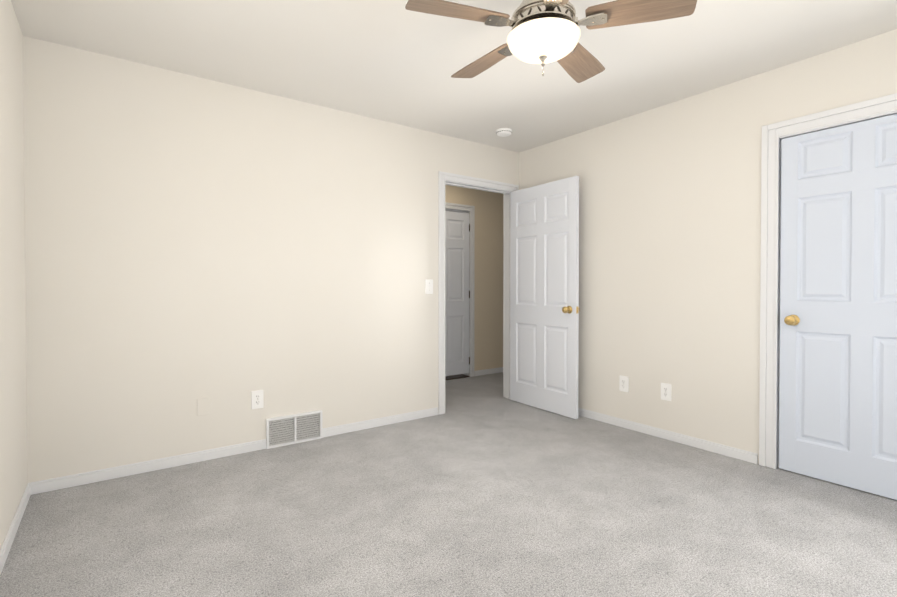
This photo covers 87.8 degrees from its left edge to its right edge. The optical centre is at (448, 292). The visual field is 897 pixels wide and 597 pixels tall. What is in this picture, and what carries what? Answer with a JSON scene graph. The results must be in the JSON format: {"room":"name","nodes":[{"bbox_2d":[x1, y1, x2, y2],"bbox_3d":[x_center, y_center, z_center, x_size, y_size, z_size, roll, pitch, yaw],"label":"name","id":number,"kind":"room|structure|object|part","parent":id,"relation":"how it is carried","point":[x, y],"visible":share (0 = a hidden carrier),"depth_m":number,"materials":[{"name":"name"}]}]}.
{"room":"empty bedroom","nodes":[
{"label":"empty bedroom","id":0,"kind":"room"},
{"bbox_2d":[0,0,27,548],"bbox_3d":[-1.055,-0.116,0.735,0.120,2.440,4.220,0,1,-36],"label":"wall","id":1,"kind":"structure","parent":0,"point":[13,433],"depth_m":2.13,"materials":[{"name":"beige paint"}]},
{"bbox_2d":[0,483,30,574],"bbox_3d":[-1.036,1.070,0.837,0.013,0.066,4.100,0,1,-36],"label":"baseboard","id":2,"kind":"structure","parent":1,"relation":"attached to","point":[10,535],"depth_m":2.06,"materials":[{"name":"white wood"}]},
{"bbox_2d":[23,36,518,482],"bbox_3d":[-0.810,-0.150,3.597,3.886,2.440,0.120,0,1,-36],"label":"wall","id":3,"kind":"structure","parent":0,"point":[226,249],"depth_m":2.99,"materials":[{"name":"beige paint"}]},
{"bbox_2d":[30,439,265,494],"bbox_3d":[-1.749,1.046,2.845,1.225,0.066,0.013,0,1,-36],"label":"baseboard","id":4,"kind":"structure","parent":3,"relation":"attached to","point":[57,483],"depth_m":2.78,"materials":[{"name":"white wood"}]},
{"bbox_2d":[251,390,263,408],"bbox_3d":[-1.299,0.729,3.171,0.078,0.124,0.010,0,1,-36],"label":"electrical outlet","id":5,"kind":"object","parent":3,"relation":"attached to","point":[257,399],"visible":1,"depth_m":3.17,"materials":[{"name":"white plastic"}]},
{"bbox_2d":[266,410,321,448],"bbox_3d":[-1.092,0.971,3.317,0.394,0.205,0.022,0,1,-36],"label":"air vent","id":6,"kind":"object","parent":3,"relation":"in","point":[292,429],"visible":1,"depth_m":3.31,"materials":[{"name":"white metal"}]},
{"bbox_2d":[322,407,437,437],"bbox_3d":[-0.514,1.035,3.744,1.042,0.066,0.013,0,1,-36],"label":"baseboard","id":7,"kind":"structure","parent":3,"relation":"attached to","point":[358,426],"depth_m":3.70,"materials":[{"name":"white wood"}]},
{"bbox_2d":[425,279,432,293],"bbox_3d":[-0.162,-0.050,3.985,0.078,0.124,0.017,0,1,-36],"label":"light switch","id":8,"kind":"object","parent":3,"relation":"attached to","point":[428,286],"visible":1,"depth_m":3.98,"materials":[{"name":"white plastic"}]},
{"bbox_2d":[438,171,518,414],"bbox_3d":[0.262,0.004,4.380,0.955,2.113,0.154,0,1,-36],"label":"door frame","id":9,"kind":"structure","parent":3,"relation":"attached to","point":[444,176],"depth_m":4.26,"materials":[{"name":"white wood"}]},
{"bbox_2d":[510,176,579,418],"bbox_3d":[0.835,0.041,4.218,0.177,2.027,0.823,0,1,-36],"label":"bedroom door","id":10,"kind":"structure","parent":3,"relation":"in","point":[544,310],"depth_m":4.16,"materials":[{"name":"white painted wood"},{"name":"brass"}]},
{"bbox_2d":[0,372,896,596],"bbox_3d":[0.441,1.099,3.255,5.486,0.050,6.510,0,1,-36],"label":"floor","id":11,"kind":"structure","parent":0,"point":[482,486],"depth_m":2.20,"materials":[{"name":"carpet"}]},
{"bbox_2d":[445,374,469,379],"bbox_3d":[-0.093,1.040,5.590,0.780,0.012,0.144,0,1,-36],"label":"threshold","id":12,"kind":"object","parent":11,"relation":"on","point":[455,377],"visible":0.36,"depth_m":5.72,"materials":[{"name":"brown wood"}]},
{"bbox_2d":[11,0,896,152],"bbox_3d":[0.441,-1.391,3.225,5.486,0.050,6.510,0,1,-36],"label":"ceiling","id":13,"kind":"structure","parent":0,"point":[394,61],"depth_m":2.62,"materials":[{"name":"paint"}]},
{"bbox_2d":[496,128,511,136],"bbox_3d":[0.472,-1.354,3.956,0.136,0.041,0.136,0,1,-36],"label":"smoke detector","id":14,"kind":"object","parent":13,"relation":"attached to","point":[503,132],"visible":1,"depth_m":3.92,"materials":[{"name":"white plastic"}]},
{"bbox_2d":[405,0,696,82],"bbox_3d":[0.362,-1.111,1.904,1.086,0.479,1.042,0,1,-36],"label":"ceiling fan","id":15,"kind":"object","parent":13,"relation":"hanging from","point":[543,32],"visible":1,"depth_m":1.79,"materials":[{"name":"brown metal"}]},
{"bbox_3d":[0.036,-1.068,1.770,0.390,0.038,0.141,0,1,-17],"label":"blade","id":16,"kind":"part","parent":15,"relation":"part of","materials":[{"name":"brown wood"}]},
{"bbox_3d":[0.174,-1.072,2.170,0.141,0.038,0.390,0,1,-35],"label":"blade","id":17,"kind":"part","parent":15,"relation":"part of","materials":[{"name":"brown wood"}]},
{"bbox_3d":[0.381,-0.987,1.876,0.292,0.076,0.292,0,1,-36],"label":"lamp shade","id":18,"kind":"part","parent":15,"relation":"part of","materials":[{"name":"white glass"}]},
{"bbox_3d":[0.375,-1.065,1.515,0.141,0.038,0.390,0,1,1],"label":"blade","id":19,"kind":"part","parent":15,"relation":"part of","materials":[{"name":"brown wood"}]},
{"bbox_3d":[0.597,-1.072,2.163,0.141,0.038,0.390,1,1,37],"label":"blade","id":20,"kind":"part","parent":15,"relation":"part of","materials":[{"name":"brown wood"}]},
{"bbox_3d":[0.721,-1.067,1.758,0.390,0.038,0.141,0,1,19],"label":"blade","id":21,"kind":"part","parent":15,"relation":"part of","materials":[{"name":"brown wood"}]},
{"bbox_2d":[445,185,502,370],"bbox_3d":[-0.267,-0.172,5.439,3.800,2.440,0.120,0,1,-36],"label":"wall","id":22,"kind":"structure","parent":0,"point":[488,298],"depth_m":5.92,"materials":[{"name":"paint"}]},
{"bbox_2d":[445,211,469,375],"bbox_3d":[-0.055,0.013,5.548,0.776,1.966,0.177,0,1,-36],"label":"hall door","id":23,"kind":"structure","parent":22,"relation":"in","point":[457,290],"depth_m":5.64,"materials":[{"name":"white paint"},{"name":"wood"}]},
{"bbox_2d":[445,202,474,376],"bbox_3d":[-0.088,-0.010,5.572,0.906,2.113,0.154,0,1,-36],"label":"door frame","id":24,"kind":"structure","parent":22,"relation":"attached to","point":[471,209],"depth_m":5.76,"materials":[{"name":"white wood"}]},
{"bbox_2d":[474,367,502,375],"bbox_3d":[0.817,1.006,6.160,1.216,0.066,0.013,0,1,-36],"label":"baseboard","id":25,"kind":"structure","parent":22,"relation":"attached to","point":[488,371],"depth_m":5.93,"materials":[{"name":"white wood"}]},
{"bbox_2d":[519,29,896,463],"bbox_3d":[1.990,-0.143,2.951,0.120,2.440,4.220,0,1,-36],"label":"wall","id":26,"kind":"structure","parent":0,"point":[669,237],"depth_m":3.29,"materials":[{"name":"beige paint"}]},
{"bbox_2d":[619,375,628,391],"bbox_3d":[1.385,0.723,3.682,0.010,0.124,0.078,0,1,-36],"label":"electrical outlet","id":27,"kind":"object","parent":26,"relation":"attached to","point":[623,383],"visible":1,"depth_m":3.67,"materials":[{"name":"white plastic"}]},
{"bbox_2d":[661,383,670,400],"bbox_3d":[1.588,0.726,3.404,0.010,0.124,0.078,0,1,-36],"label":"electrical outlet","id":28,"kind":"object","parent":26,"relation":"attached to","point":[665,391],"visible":1,"depth_m":3.40,"materials":[{"name":"white plastic"}]},
{"bbox_2d":[578,408,757,463],"bbox_3d":[1.317,1.035,3.777,0.013,0.066,2.115,0,1,-36],"label":"baseboard","id":29,"kind":"structure","parent":26,"relation":"attached to","point":[737,453],"depth_m":3.35,"materials":[{"name":"white wood"}]},
{"bbox_2d":[759,93,896,468],"bbox_3d":[2.278,0.066,2.558,0.122,2.032,0.820,0,1,-36],"label":"door frame","id":30,"kind":"structure","parent":26,"relation":"attached to","point":[779,256],"depth_m":2.85,"materials":[{"name":"white wood"}]},
{"bbox_2d":[779,114,896,499],"bbox_3d":[2.253,0.076,2.527,0.177,1.997,0.771,0,1,-36],"label":"closet door","id":31,"kind":"structure","parent":26,"relation":"in","point":[838,362],"depth_m":2.60,"materials":[{"name":"white paint"},{"name":"brass"}]}
]}

